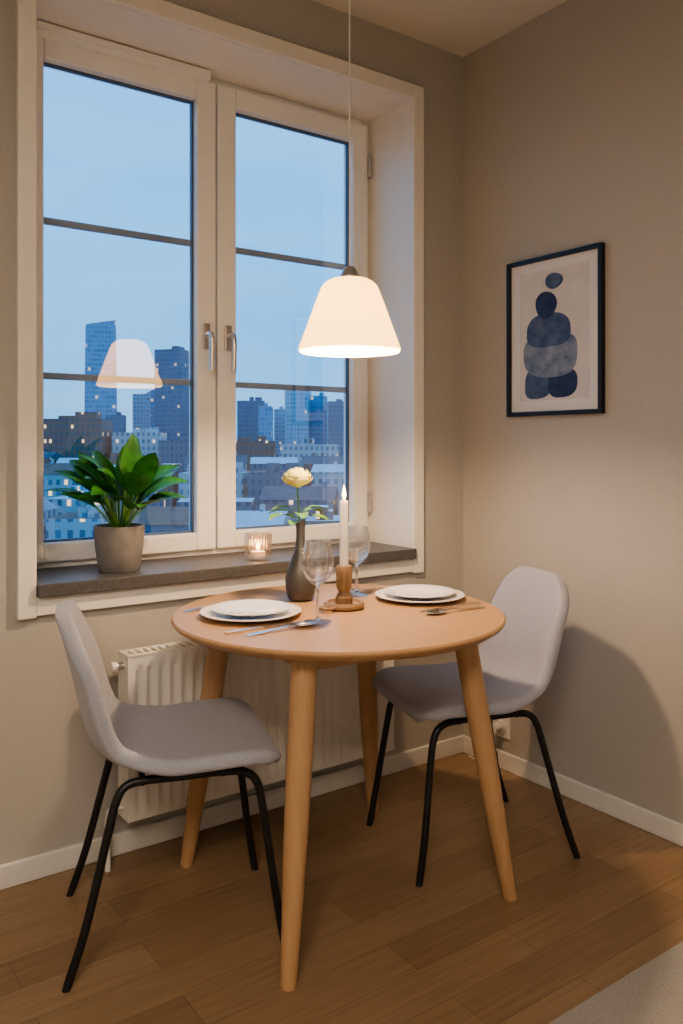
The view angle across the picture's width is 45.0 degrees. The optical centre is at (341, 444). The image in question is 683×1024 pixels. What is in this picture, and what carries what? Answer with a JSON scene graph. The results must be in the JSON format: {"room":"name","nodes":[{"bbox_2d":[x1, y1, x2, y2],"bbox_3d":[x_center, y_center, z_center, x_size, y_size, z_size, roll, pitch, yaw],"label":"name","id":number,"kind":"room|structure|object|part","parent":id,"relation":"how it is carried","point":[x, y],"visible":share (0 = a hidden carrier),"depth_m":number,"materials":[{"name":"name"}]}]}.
{"room":"dining room","nodes":[
{"label":"dining room","id":0,"kind":"room"},
{"bbox_2d":[0,0,462,864],"bbox_3d":[-1.254,-0.154,2.086,4.450,2.600,0.360,0,0,-36],"label":"wall","id":1,"kind":"structure","parent":0,"point":[51,770],"depth_m":2.36,"materials":[{"name":"paint"}]},
{"bbox_2d":[37,35,370,568],"bbox_3d":[-0.430,-0.433,2.773,1.306,1.598,0.161,0,0,-36],"label":"window","id":2,"kind":"structure","parent":1,"relation":"in","point":[333,541],"depth_m":2.76,"materials":[{"name":"paint"}]},
{"bbox_2d":[44,217,189,246],"bbox_3d":[-0.703,-0.673,2.607,0.492,0.020,0.017,0,0,-36],"label":"bar","id":3,"kind":"object","parent":2,"relation":"attached to","point":[47,221],"visible":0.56,"depth_m":2.59,"materials":[{"name":"grey metal"}]},
{"bbox_2d":[44,372,189,385],"bbox_3d":[-0.703,-0.208,2.607,0.492,0.020,0.017,0,0,-36],"label":"bar","id":4,"kind":"object","parent":2,"relation":"attached to","point":[47,375],"visible":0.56,"depth_m":2.59,"materials":[{"name":"grey metal"}]},
{"bbox_2d":[44,62,193,541],"bbox_3d":[-0.695,-0.425,2.595,0.492,1.430,0.013,0,0,-36],"label":"seal","id":5,"kind":"object","parent":2,"relation":"attached to","point":[191,103],"visible":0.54,"depth_m":2.73,"materials":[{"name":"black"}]},
{"bbox_2d":[37,20,210,82],"bbox_3d":[-0.669,-1.214,2.562,0.555,0.028,0.058,0,0,-36],"label":"vent cover","id":6,"kind":"object","parent":2,"relation":"attached to","point":[46,30],"visible":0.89,"depth_m":2.53,"materials":[{"name":"paint"}]},
{"bbox_3d":[-0.694,-0.431,2.594,0.632,1.558,0.065,0,0,-36],"label":"sash","id":7,"kind":"part","parent":2,"relation":"part of","materials":[{"name":"white wood"}]},
{"bbox_3d":[-0.447,-0.359,2.725,0.028,0.086,0.010,0,0,-36],"label":"plate","id":8,"kind":"part","parent":2,"relation":"part of","materials":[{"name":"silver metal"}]},
{"bbox_3d":[-0.433,-0.323,2.706,0.028,0.158,0.056,0,0,-36],"label":"handle","id":9,"kind":"part","parent":2,"relation":"part of","materials":[{"name":"silver metal"}]},
{"bbox_3d":[-0.381,-0.359,2.772,0.028,0.086,0.010,0,0,-36],"label":"plate","id":10,"kind":"part","parent":2,"relation":"part of","materials":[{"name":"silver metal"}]},
{"bbox_3d":[-0.368,-0.323,2.753,0.028,0.158,0.056,0,0,-36],"label":"handle","id":11,"kind":"part","parent":2,"relation":"part of","materials":[{"name":"silver metal"}]},
{"bbox_2d":[236,247,345,269],"bbox_3d":[-0.184,-0.673,2.979,0.492,0.020,0.017,0,0,-36],"label":"bar","id":12,"kind":"object","parent":2,"relation":"attached to","point":[243,251],"visible":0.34,"depth_m":2.97,"materials":[{"name":"grey metal"}]},
{"bbox_2d":[236,382,345,392],"bbox_3d":[-0.184,-0.208,2.979,0.492,0.020,0.017,0,0,-36],"label":"bar","id":13,"kind":"object","parent":2,"relation":"attached to","point":[249,385],"visible":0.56,"depth_m":2.97,"materials":[{"name":"grey metal"}]},
{"bbox_3d":[-0.175,-0.431,2.966,0.632,1.558,0.065,0,0,-36],"label":"sash","id":14,"kind":"part","parent":2,"relation":"part of","materials":[{"name":"white wood"}]},
{"bbox_2d":[236,113,348,529],"bbox_3d":[-0.176,-0.425,2.967,0.492,1.430,0.013,0,0,-36],"label":"seal","id":15,"kind":"object","parent":2,"relation":"attached to","point":[237,114],"visible":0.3,"depth_m":3.10,"materials":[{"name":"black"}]},
{"bbox_3d":[0.068,-0.749,3.086,0.017,0.310,0.006,0,0,-23],"label":"stay cord","id":16,"kind":"part","parent":2,"relation":"part of","materials":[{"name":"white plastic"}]},
{"bbox_3d":[0.106,-1.054,3.119,0.014,0.080,0.014,0,0,-36],"label":"hinge","id":17,"kind":"part","parent":2,"relation":"part of","materials":[{"name":"silver metal"}]},
{"bbox_3d":[0.106,0.216,3.119,0.014,0.080,0.014,0,0,-36],"label":"hinge","id":18,"kind":"part","parent":2,"relation":"part of","materials":[{"name":"metal"}]},
{"bbox_2d":[16,0,423,619],"bbox_3d":[-0.277,-0.413,2.553,1.398,1.738,0.018,0,0,-36],"label":"trim","id":19,"kind":"structure","parent":1,"relation":"attached to","point":[26,10],"depth_m":2.16,"materials":[{"name":"paint"}]},
{"bbox_2d":[37,0,410,547],"bbox_3d":[-0.357,-0.419,2.672,1.330,1.650,0.270,0,0,-36],"label":"window reveal","id":20,"kind":"structure","parent":1,"relation":"attached to","point":[387,115],"depth_m":2.98,"materials":[{"name":"paint"}]},
{"bbox_2d":[37,559,412,615],"bbox_3d":[-0.278,0.426,2.554,1.302,0.049,0.016,0,0,-36],"label":"trim","id":21,"kind":"structure","parent":1,"relation":"attached to","point":[133,596],"depth_m":2.42,"materials":[{"name":"paint"}]},
{"bbox_2d":[37,542,416,597],"bbox_3d":[-0.348,0.384,2.652,1.300,0.035,0.295,0,0,-36],"label":"window sill","id":22,"kind":"structure","parent":1,"relation":"attached to","point":[79,579],"depth_m":2.45,"materials":[{"name":"stone"}]},
{"bbox_2d":[45,434,188,573],"bbox_3d":[-0.616,0.166,2.366,0.402,0.400,0.367,0,0,-36],"label":"potted plant","id":23,"kind":"object","parent":22,"relation":"on","point":[135,477],"visible":1,"depth_m":2.35,"materials":[{"name":"green plant"}]},
{"bbox_3d":[-0.647,0.299,2.398,0.145,0.133,0.145,0,0,-36],"label":"pot","id":24,"kind":"part","parent":23,"relation":"part of","materials":[{"name":"ceramic"}]},
{"bbox_2d":[244,533,271,559],"bbox_3d":[-0.267,0.324,2.639,0.090,0.082,0.090,0,0,-36],"label":"tealight holder","id":25,"kind":"object","parent":22,"relation":"on","point":[258,553],"visible":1,"depth_m":2.63,"materials":[{"name":"clear glass"}]},
{"bbox_2d":[0,735,464,889],"bbox_3d":[-1.246,1.115,1.861,4.200,0.062,0.014,0,0,-36],"label":"baseboard","id":26,"kind":"structure","parent":1,"relation":"attached to","point":[14,873],"depth_m":2.41,"materials":[{"name":"paint"}]},
{"bbox_2d":[104,640,393,871],"bbox_3d":[-0.252,0.857,2.512,0.972,0.579,0.114,0,0,-36],"label":"radiator","id":27,"kind":"object","parent":1,"relation":"attached to","point":[168,673],"visible":0.38,"depth_m":2.42,"materials":[{"name":"white metal"}]},
{"bbox_2d":[119,640,202,656],"bbox_3d":[-0.220,0.569,2.510,0.915,0.004,0.074,0,0,-36],"label":"grille","id":28,"kind":"object","parent":27,"relation":"attached to","point":[173,649],"depth_m":2.30,"materials":[{"name":"white metal"}]},
{"bbox_3d":[-0.238,0.793,2.535,0.915,0.445,0.012,0,0,-36],"label":"panel","id":29,"kind":"part","parent":27,"relation":"part of","materials":[{"name":"white metal"}]},
{"bbox_3d":[-0.203,0.793,2.486,0.915,0.445,0.011,0,0,-36],"label":"panel","id":30,"kind":"part","parent":27,"relation":"part of","materials":[{"name":"white metal"}]},
{"bbox_2d":[0,752,682,1023],"bbox_3d":[-0.054,1.196,0.239,4.650,0.100,4.760,0,0,-36],"label":"floor","id":31,"kind":"structure","parent":0,"point":[167,942],"depth_m":1.99,"materials":[{"name":"brown wood"}]},
{"bbox_2d":[55,600,281,992],"bbox_3d":[-0.417,0.759,1.983,0.511,0.774,0.427,0,0,-17],"label":"dining chair","id":32,"kind":"object","parent":31,"relation":"on","point":[204,738],"visible":1,"depth_m":1.88,"materials":[{"name":"grey fabric"}]},
{"bbox_3d":[-0.457,0.940,2.145,0.493,0.412,0.068,0,0,-17],"label":"leg frame","id":33,"kind":"part","parent":32,"relation":"part of","materials":[{"name":"black metal"}]},
{"bbox_3d":[-0.359,0.940,1.825,0.493,0.412,0.068,0,0,-17],"label":"leg frame","id":34,"kind":"part","parent":32,"relation":"part of","materials":[{"name":"black metal"}]},
{"bbox_2d":[171,584,516,991],"bbox_3d":[-0.007,0.790,2.157,0.860,0.711,0.860,0,0,-32],"label":"dining table","id":35,"kind":"object","parent":31,"relation":"on","point":[383,629],"visible":0.84,"depth_m":1.98,"materials":[{"name":"brown wood"}]},
{"bbox_2d":[184,606,206,611],"bbox_3d":[-0.332,0.431,2.209,0.196,0.008,0.025,0,0,-39],"label":"fork","id":36,"kind":"object","parent":35,"relation":"on","point":[199,608],"visible":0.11,"depth_m":2.16,"materials":[{"name":"silver metal"}]},
{"bbox_3d":[-0.366,0.803,2.239,0.150,0.685,0.059,0,0,9],"label":"leg","id":37,"kind":"part","parent":35,"relation":"part of","materials":[{"name":"brown wood"}]},
{"bbox_2d":[200,599,300,621],"bbox_3d":[-0.231,0.423,2.099,0.258,0.024,0.258,0,0,-36],"label":"plate stack","id":38,"kind":"object","parent":35,"relation":"on","point":[247,610],"visible":1,"depth_m":2.09,"materials":[{"name":"white ceramic"}]},
{"bbox_3d":[-0.231,0.419,2.099,0.202,0.016,0.202,0,0,-36],"label":"salad plate","id":39,"kind":"part","parent":38,"relation":"part of","materials":[{"name":"white ceramic"}]},
{"bbox_2d":[224,621,299,634],"bbox_3d":[-0.184,0.432,1.956,0.208,0.005,0.019,0,0,-38],"label":"table knife","id":40,"kind":"object","parent":35,"relation":"on","point":[230,632],"visible":0.94,"depth_m":1.94,"materials":[{"name":"silver metal"}]},
{"bbox_3d":[-0.227,0.432,1.923,0.100,0.005,0.018,0,0,-38],"label":"handle","id":41,"kind":"part","parent":40,"relation":"part of","materials":[{"name":"silver metal"}]},
{"bbox_3d":[-0.145,0.433,1.986,0.110,0.002,0.019,0,0,-38],"label":"blade","id":42,"kind":"part","parent":40,"relation":"part of","materials":[{"name":"silver metal"}]},
{"bbox_2d":[245,621,316,636],"bbox_3d":[-0.139,0.430,1.934,0.196,0.009,0.040,0,0,-39],"label":"spoon","id":43,"kind":"object","parent":35,"relation":"on","point":[303,623],"visible":1,"depth_m":1.95,"materials":[{"name":"silver metal"}]},
{"bbox_3d":[-0.161,0.430,1.916,0.138,0.009,0.018,0,0,-39],"label":"handle","id":44,"kind":"part","parent":43,"relation":"part of","materials":[{"name":"silver metal"}]},
{"bbox_2d":[295,621,316,626],"bbox_3d":[-0.086,0.431,1.976,0.062,0.008,0.040,0,0,-39],"label":"bowl","id":45,"kind":"object","parent":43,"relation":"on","point":[304,623],"depth_m":1.98,"materials":[{"name":"silver metal"}]},
{"bbox_2d":[268,467,328,601],"bbox_3d":[-0.123,0.248,2.304,0.168,0.374,0.159,0,0,-7],"label":"flower vase","id":46,"kind":"object","parent":35,"relation":"on","point":[299,588],"visible":0.98,"depth_m":2.28,"materials":[{"name":"ceramic"}]},
{"bbox_3d":[-0.120,0.211,2.307,0.006,0.188,0.017,0,0,45],"label":"flower stem","id":47,"kind":"part","parent":46,"relation":"part of","materials":[{"name":"green plant"}]},
{"bbox_3d":[-0.096,0.803,1.800,0.059,0.685,0.150,0,0,18],"label":"leg","id":48,"kind":"part","parent":35,"relation":"part of","materials":[{"name":"brown wood"}]},
{"bbox_2d":[301,539,333,624],"bbox_3d":[-0.059,0.335,2.023,0.080,0.199,0.080,0,0,-36],"label":"wine glass","id":49,"kind":"object","parent":35,"relation":"on","point":[317,562],"visible":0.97,"depth_m":2.00,"materials":[{"name":"clear glass"}]},
{"bbox_2d":[319,486,364,610],"bbox_3d":[-0.006,0.270,2.188,0.142,0.330,0.110,0,0,-36],"label":"candlestick","id":50,"kind":"object","parent":35,"relation":"on","point":[344,601],"visible":1,"depth_m":2.19,"materials":[{"name":"brown wood"}]},
{"bbox_2d":[340,501,347,565],"bbox_3d":[0.007,0.242,2.198,0.024,0.186,0.024,0,0,-36],"label":"taper candle","id":51,"kind":"object","parent":50,"relation":"on","point":[343,504],"depth_m":2.19,"materials":[{"name":"white wax"}]},
{"bbox_3d":[0.007,0.372,2.198,0.046,0.102,0.046,0,0,-36],"label":"holder stem","id":52,"kind":"part","parent":50,"relation":"part of","materials":[{"name":"brown wood"}]},
{"bbox_2d":[348,525,369,596],"bbox_3d":[0.044,0.335,2.382,0.080,0.199,0.080,0,0,-36],"label":"wine glass","id":53,"kind":"object","parent":35,"relation":"on","point":[358,535],"visible":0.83,"depth_m":2.35,"materials":[{"name":"clear glass"}]},
{"bbox_2d":[350,588,383,592],"bbox_3d":[0.075,0.431,2.441,0.196,0.008,0.025,0,0,-32],"label":"fork","id":54,"kind":"object","parent":35,"relation":"on","point":[376,588],"visible":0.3,"depth_m":2.44,"materials":[{"name":"silver metal"}]},
{"bbox_3d":[0.082,0.803,2.514,0.059,0.685,0.150,0,0,18],"label":"leg","id":55,"kind":"part","parent":35,"relation":"part of","materials":[{"name":"brown wood"}]},
{"bbox_2d":[375,584,464,603],"bbox_3d":[0.221,0.423,2.333,0.254,0.024,0.254,0,0,-36],"label":"plate stack","id":56,"kind":"object","parent":35,"relation":"on","point":[412,593],"visible":1,"depth_m":2.33,"materials":[{"name":"white ceramic"}]},
{"bbox_3d":[0.221,0.419,2.333,0.202,0.016,0.202,0,0,-36],"label":"salad plate","id":57,"kind":"part","parent":56,"relation":"part of","materials":[{"name":"white ceramic"}]},
{"bbox_2d":[420,602,480,611],"bbox_3d":[0.291,0.432,2.201,0.208,0.005,0.019,0,0,-34],"label":"table knife","id":58,"kind":"object","parent":35,"relation":"on","point":[470,603],"visible":0.93,"depth_m":2.21,"materials":[{"name":"silver metal"}]},
{"bbox_3d":[0.251,0.433,2.174,0.110,0.002,0.019,0,0,-34],"label":"blade","id":59,"kind":"part","parent":58,"relation":"part of","materials":[{"name":"silver metal"}]},
{"bbox_3d":[0.337,0.432,2.231,0.100,0.005,0.018,0,0,-34],"label":"handle","id":60,"kind":"part","parent":58,"relation":"part of","materials":[{"name":"silver metal"}]},
{"bbox_2d":[426,606,485,614],"bbox_3d":[0.299,0.430,2.154,0.196,0.009,0.040,0,0,-33],"label":"spoon","id":61,"kind":"object","parent":35,"relation":"on","point":[436,611],"visible":1,"depth_m":2.14,"materials":[{"name":"silver metal"}]},
{"bbox_2d":[426,609,445,614],"bbox_3d":[0.243,0.431,2.118,0.062,0.008,0.040,0,0,-33],"label":"bowl","id":62,"kind":"object","parent":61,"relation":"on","point":[437,611],"depth_m":2.13,"materials":[{"name":"silver metal"}]},
{"bbox_3d":[0.324,0.430,2.170,0.138,0.009,0.018,0,0,-33],"label":"handle","id":63,"kind":"part","parent":61,"relation":"part of","materials":[{"name":"silver metal"}]},
{"bbox_3d":[0.361,0.803,2.084,0.166,0.685,0.059,0,0,-1],"label":"leg","id":64,"kind":"part","parent":35,"relation":"part of","materials":[{"name":"brown wood"}]},
{"bbox_2d":[366,566,579,886],"bbox_3d":[0.376,0.759,2.397,0.511,0.774,0.427,0,0,-19],"label":"dining chair","id":65,"kind":"object","parent":31,"relation":"on","point":[518,663],"visible":0.91,"depth_m":2.37,"materials":[{"name":"grey fabric"}]},
{"bbox_3d":[0.313,0.940,2.552,0.493,0.412,0.068,0,0,-19],"label":"leg frame","id":66,"kind":"part","parent":65,"relation":"part of","materials":[{"name":"black metal"}]},
{"bbox_3d":[0.422,0.940,2.236,0.493,0.412,0.068,0,0,-19],"label":"leg frame","id":67,"kind":"part","parent":65,"relation":"part of","materials":[{"name":"black metal"}]},
{"bbox_2d":[548,941,682,1023],"bbox_3d":[0.487,1.140,0.427,2.750,0.012,2.035,0,0,-36],"label":"area rug","id":68,"kind":"object","parent":31,"relation":"on","point":[652,993],"visible":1,"depth_m":1.69,"materials":[{"name":"fabric"}]},
{"bbox_2d":[313,0,566,56],"bbox_3d":[-0.054,-1.504,0.239,4.650,0.100,4.760,0,0,-36],"label":"ceiling","id":69,"kind":"structure","parent":0,"point":[458,27],"depth_m":2.80,"materials":[{"name":"paint"}]},
{"bbox_2d":[299,0,400,357],"bbox_3d":[0.021,-0.849,2.159,0.267,1.211,0.267,0,0,-36],"label":"pendant lamp","id":70,"kind":"object","parent":69,"relation":"hanging from","point":[349,318],"visible":1,"depth_m":2.08,"materials":[{"name":"white metal"}]},
{"bbox_3d":[0.021,-0.948,2.159,0.004,0.973,0.004,0,0,-36],"label":"cord","id":71,"kind":"part","parent":70,"relation":"part of","materials":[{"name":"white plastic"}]},
{"bbox_3d":[0.021,-0.340,2.159,0.267,0.193,0.267,0,0,-36],"label":"lamp shade","id":72,"kind":"part","parent":70,"relation":"part of","materials":[{"name":"white fabric"}]},
{"bbox_2d":[463,0,682,823],"bbox_3d":[1.781,-0.154,1.455,0.250,2.600,4.200,0,0,-36],"label":"wall","id":73,"kind":"structure","parent":0,"point":[573,116],"depth_m":2.61,"materials":[{"name":"paint"}]},
{"bbox_2d":[468,718,510,759],"bbox_3d":[0.521,1.051,2.951,0.058,0.191,0.180,0,0,-36],"label":"power outlet","id":74,"kind":"object","parent":73,"relation":"attached to","point":[501,727],"visible":0.64,"depth_m":2.90,"materials":[{"name":"white plastic"}]},
{"bbox_3d":[0.569,0.996,2.924,0.010,0.080,0.080,0,0,-36],"label":"plate","id":75,"kind":"part","parent":74,"relation":"part of","materials":[{"name":"white plastic"}]},
{"bbox_2d":[506,242,604,416],"bbox_3d":[0.701,-0.365,2.729,0.021,0.533,0.396,0,0,-36],"label":"framed picture","id":76,"kind":"object","parent":73,"relation":"attached to","point":[555,302],"visible":1,"depth_m":2.72,"materials":[{"name":"black"}]},
{"bbox_2d":[520,260,588,400],"bbox_3d":[0.702,-0.368,2.730,0.001,0.435,0.290,0,0,-36],"label":"print","id":77,"kind":"object","parent":76,"relation":"attached to","point":[554,297],"depth_m":2.72,"materials":[{"name":"paper"}]},
{"bbox_2d":[464,736,682,846],"bbox_3d":[1.678,1.115,1.372,0.014,0.062,4.186,0,0,-36],"label":"baseboard","id":78,"kind":"structure","parent":73,"relation":"attached to","point":[666,828],"depth_m":2.59,"materials":[{"name":"paint"}]},
{"label":"outside","id":79,"kind":"structure","parent":0,"visible":0},
{"bbox_2d":[41,320,343,568],"bbox_3d":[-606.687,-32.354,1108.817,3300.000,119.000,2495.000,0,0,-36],"label":"city skyline","id":80,"kind":"object","parent":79,"point":[309,432],"visible":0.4,"depth_m":340.70,"materials":[{"name":"blue glass"}]}
]}

